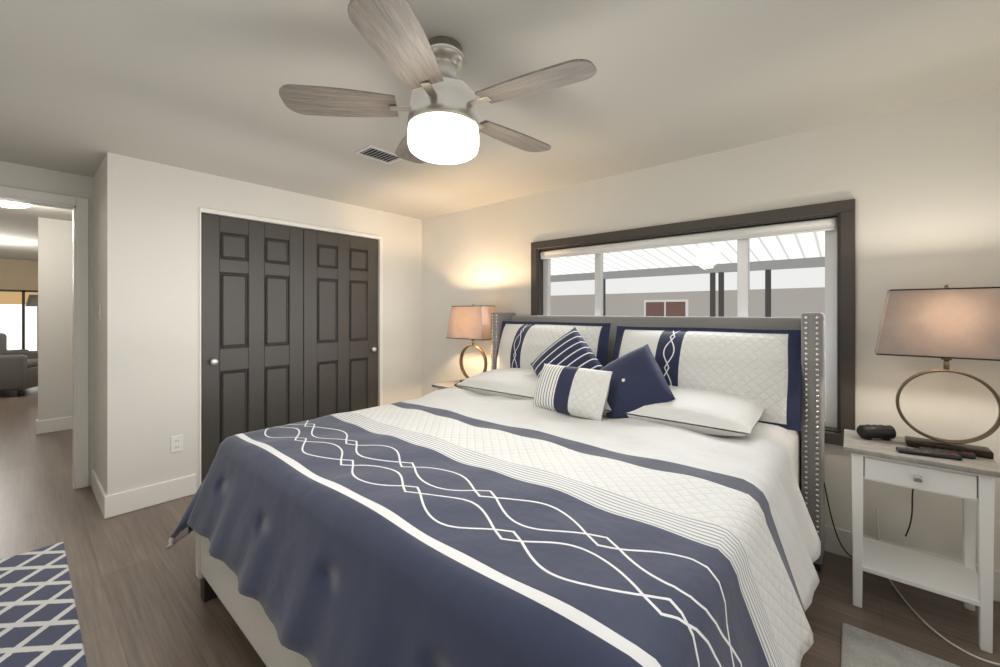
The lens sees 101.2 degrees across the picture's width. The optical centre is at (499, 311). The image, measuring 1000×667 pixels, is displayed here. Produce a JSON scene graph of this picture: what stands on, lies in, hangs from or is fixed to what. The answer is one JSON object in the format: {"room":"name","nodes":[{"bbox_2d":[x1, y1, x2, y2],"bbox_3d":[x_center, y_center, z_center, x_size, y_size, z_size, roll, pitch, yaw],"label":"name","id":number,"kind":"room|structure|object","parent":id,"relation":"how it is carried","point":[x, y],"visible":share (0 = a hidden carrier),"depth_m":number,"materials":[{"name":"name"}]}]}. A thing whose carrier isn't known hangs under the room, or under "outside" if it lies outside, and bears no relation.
{"room":"bedroom","nodes":[
{"label":"bedroom","id":0,"kind":"room"},
{"bbox_2d":[0,200,30,208],"bbox_3d":[-4.385,-0.971,3.658,0.300,0.070,0.300,0,0,41],"label":"hall light","id":1,"kind":"object","parent":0,"point":[6,204],"depth_m":3.65,"materials":[{"name":"white glass"}]},
{"bbox_2d":[0,258,37,289],"bbox_3d":[-9.800,0.144,7.342,0.120,2.300,3.120,0,0,41],"label":"wall","id":2,"kind":"structure","parent":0,"point":[15,274],"depth_m":7.89,"materials":[{"name":"beige paint"}]},
{"bbox_2d":[0,289,37,350],"bbox_3d":[-9.246,0.404,7.974,0.100,1.660,1.100,0,0,41],"label":"window","id":3,"kind":"structure","parent":2,"relation":"in","point":[18,321],"depth_m":7.93,"materials":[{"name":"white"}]},
{"bbox_2d":[38,217,72,420],"bbox_3d":[-5.903,0.144,6.168,8.130,2.300,6.400,0,0,41],"label":"wall","id":4,"kind":"structure","parent":0,"point":[55,236],"depth_m":4.45,"materials":[{"name":"white paint"}]},
{"bbox_2d":[36,416,999,601],"bbox_3d":[-1.101,1.224,2.936,7.870,0.140,4.830,0,0,41],"label":"baseboard","id":5,"kind":"structure","parent":4,"relation":"attached to","point":[124,502],"depth_m":2.68,"materials":[{"name":"white wood"}]},
{"bbox_2d":[93,152,421,494],"bbox_3d":[-1.947,0.144,3.777,0.750,2.300,2.490,0,0,41],"label":"wall","id":6,"kind":"structure","parent":0,"point":[146,213],"depth_m":2.84,"materials":[{"name":"white paint"}]},
{"bbox_2d":[0,161,92,485],"bbox_3d":[-3.496,0.144,2.635,0.120,2.300,1.500,0,0,41],"label":"wall","id":7,"kind":"structure","parent":6,"relation":"in","point":[11,174],"depth_m":2.98,"materials":[{"name":"white paint"}]},
{"bbox_2d":[0,185,88,488],"bbox_3d":[-3.412,0.227,2.721,0.136,2.135,0.970,0,0,41],"label":"trim","id":8,"kind":"structure","parent":7,"relation":"attached to","point":[80,209],"depth_m":3.01,"materials":[{"name":"white"}]},
{"bbox_2d":[99,304,101,320],"bbox_3d":[-2.711,0.004,2.784,0.070,0.116,0.012,0,0,41],"label":"switch plate","id":9,"kind":"object","parent":6,"relation":"attached to","point":[100,305],"visible":1,"depth_m":2.77,"materials":[{"name":"white plastic"}]},
{"bbox_2d":[171,434,182,452],"bbox_3d":[-2.240,0.914,2.850,0.009,0.116,0.070,0,0,41],"label":"outlet plate","id":10,"kind":"object","parent":6,"relation":"attached to","point":[176,441],"visible":1,"depth_m":2.85,"materials":[{"name":"white plastic"}]},
{"bbox_2d":[199,207,382,485],"bbox_3d":[-1.681,0.271,3.537,0.061,2.047,1.514,0,0,41],"label":"closet","id":11,"kind":"object","parent":6,"relation":"attached to","point":[289,315],"depth_m":3.39,"materials":[{"name":"black wood"}]},
{"bbox_2d":[0,0,999,260],"bbox_3d":[-3.722,-1.046,4.302,13.870,0.080,6.400,0,0,41],"label":"ceiling","id":12,"kind":"structure","parent":0,"point":[194,85],"depth_m":1.76,"materials":[{"name":"paint"}]},
{"bbox_2d":[354,145,401,164],"bbox_3d":[-0.765,-1.000,2.628,0.180,0.012,0.260,0,0,41],"label":"ceiling vent","id":13,"kind":"object","parent":12,"relation":"attached to","point":[372,152],"depth_m":2.62,"materials":[{"name":"white metal"}]},
{"bbox_2d":[279,0,596,163],"bbox_3d":[-0.184,-0.800,1.577,1.116,0.412,1.099,0,0,41],"label":"ceiling fan","id":14,"kind":"object","parent":12,"relation":"hanging from","point":[443,123],"depth_m":1.45,"materials":[{"name":"wood"}]},
{"bbox_2d":[0,386,999,666],"bbox_3d":[-3.722,1.334,4.302,13.870,0.080,6.400,0,0,41],"label":"floor","id":15,"kind":"structure","parent":0,"point":[139,603],"depth_m":1.91,"materials":[{"name":"brown wood"}]},
{"bbox_2d":[7,349,28,350],"bbox_3d":[-8.828,0.819,6.987,0.920,0.950,0.860,0,0,21],"label":"armchair","id":16,"kind":"object","parent":15,"relation":"on","point":[19,349],"visible":0.08,"depth_m":7.13,"materials":[{"name":"black fabric"}]},
{"bbox_2d":[0,333,37,396],"bbox_3d":[-7.814,0.819,6.518,0.860,0.950,0.920,0,0,-19],"label":"armchair","id":17,"kind":"object","parent":15,"relation":"on","point":[18,369],"visible":0.6,"depth_m":6.26,"materials":[{"name":"black fabric"}]},
{"bbox_2d":[26,295,37,350],"bbox_3d":[-8.787,0.484,7.819,0.320,1.620,0.320,0,0,41],"label":"floor lamp","id":18,"kind":"object","parent":15,"relation":"on","point":[32,300],"visible":0.25,"depth_m":7.71,"materials":[{"name":"grey metal"}]},
{"bbox_2d":[0,542,86,666],"bbox_3d":[-2.045,1.288,1.348,1.840,0.012,0.930,0,0,41],"label":"rug","id":19,"kind":"object","parent":15,"relation":"on","point":[39,622],"visible":1,"depth_m":1.75,"materials":[{"name":"blue fabric"}]},
{"bbox_2d":[432,379,461,390],"bbox_3d":[-0.310,0.967,3.615,0.466,0.655,0.362,0,0,41],"label":"nightstand","id":20,"kind":"object","parent":15,"relation":"on","point":[450,384],"visible":0.1,"depth_m":3.61,"materials":[{"name":"white wood"}]},
{"bbox_2d":[446,304,495,381],"bbox_3d":[-0.238,0.284,3.638,0.452,0.709,0.232,0,0,41],"label":"table lamp","id":21,"kind":"object","parent":20,"relation":"on","point":[472,322],"visible":0.74,"depth_m":3.54,"materials":[{"name":"brown fabric"}]},
{"bbox_2d":[165,312,824,666],"bbox_3d":[0.123,0.649,2.037,2.371,1.290,2.384,0,0,41],"label":"bed","id":22,"kind":"object","parent":15,"relation":"on","point":[614,491],"visible":1,"depth_m":1.34,"materials":[{"name":"fabric"}]},
{"bbox_2d":[824,482,851,556],"bbox_3d":[1.824,1.092,2.118,0.260,0.398,0.038,0,0,27],"label":"cord","id":23,"kind":"object","parent":15,"relation":"on","point":[824,482],"visible":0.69,"depth_m":2.16,"materials":[{"name":"black plastic"}]},
{"bbox_2d":[841,623,960,666],"bbox_3d":[1.381,1.286,1.161,0.650,0.016,0.860,0,0,41],"label":"rug","id":24,"kind":"object","parent":15,"relation":"on","point":[859,647],"visible":1,"depth_m":1.54,"materials":[{"name":"beige fabric"}]},
{"bbox_2d":[843,429,999,653],"bbox_3d":[1.811,0.944,1.802,0.466,0.700,0.362,0,0,41],"label":"nightstand","id":25,"kind":"object","parent":15,"relation":"on","point":[876,459],"visible":0.92,"depth_m":1.72,"materials":[{"name":"white wood"}]},
{"bbox_2d":[857,424,895,440],"bbox_3d":[1.754,0.560,1.921,0.130,0.066,0.062,0,0,6],"label":"alarm clock","id":26,"kind":"object","parent":25,"relation":"on","point":[885,432],"visible":1,"depth_m":1.90,"materials":[{"name":"black plastic"}]},
{"bbox_2d":[905,489,913,535],"bbox_3d":[1.968,0.854,1.952,0.021,0.482,0.113,0,0,19],"label":"cord","id":27,"kind":"object","parent":25,"relation":"attached to","point":[912,489],"visible":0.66,"depth_m":1.98,"materials":[{"name":"black plastic"}]},
{"bbox_2d":[896,447,961,459],"bbox_3d":[1.772,0.584,1.702,0.190,0.020,0.045,0,0,29],"label":"remote","id":28,"kind":"object","parent":25,"relation":"on","point":[906,450],"visible":1,"depth_m":1.69,"materials":[{"name":"black plastic"}]},
{"bbox_2d":[874,285,999,458],"bbox_3d":[1.919,0.239,1.767,0.452,0.709,0.232,0,0,41],"label":"table lamp","id":29,"kind":"object","parent":25,"relation":"on","point":[946,323],"visible":1,"depth_m":1.71,"materials":[{"name":"brown fabric"}]},
{"bbox_2d":[919,447,975,458],"bbox_3d":[1.856,0.584,1.709,0.160,0.020,0.040,0,0,33],"label":"remote","id":30,"kind":"object","parent":25,"relation":"on","point":[962,454],"visible":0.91,"depth_m":1.69,"materials":[{"name":"black plastic"}]},
{"bbox_2d":[876,508,999,665],"bbox_3d":[1.992,1.143,1.684,0.648,0.298,0.518,0,0,41],"label":"cord","id":31,"kind":"object","parent":15,"relation":"on","point":[877,509],"visible":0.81,"depth_m":1.68,"materials":[{"name":"white plastic"}]},
{"bbox_2d":[422,87,999,569],"bbox_3d":[0.706,0.144,3.225,5.740,2.300,0.120,0,0,41],"label":"wall","id":32,"kind":"structure","parent":0,"point":[923,181],"depth_m":2.12,"materials":[{"name":"paint"}]},
{"bbox_2d":[531,199,854,445],"bbox_3d":[1.101,0.059,2.873,2.090,1.300,0.142,0,0,41],"label":"window","id":33,"kind":"structure","parent":32,"relation":"in","point":[844,210],"depth_m":2.26,"materials":[{"name":"black wood"}]},
{"bbox_2d":[540,218,834,258],"bbox_3d":[1.088,-0.478,2.857,1.926,0.069,0.048,0,0,41],"label":"window blind","id":34,"kind":"object","parent":33,"relation":"attached to","point":[826,224],"depth_m":2.64,"materials":[{"name":"white plastic"}]},
{"bbox_2d":[543,217,837,427],"bbox_3d":[1.118,0.059,2.892,1.946,1.156,0.050,0,0,41],"label":"sash","id":35,"kind":"object","parent":33,"relation":"attached to","point":[831,236],"depth_m":2.28,"materials":[{"name":"white plastic"}]},
{"label":"outside","id":36,"kind":"structure","parent":0,"visible":0},
{"bbox_2d":[551,231,824,316],"bbox_3d":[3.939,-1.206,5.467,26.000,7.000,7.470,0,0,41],"label":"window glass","id":37,"kind":"object","parent":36,"point":[787,272],"visible":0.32,"depth_m":7.83,"materials":[{"name":"white"}]}
]}

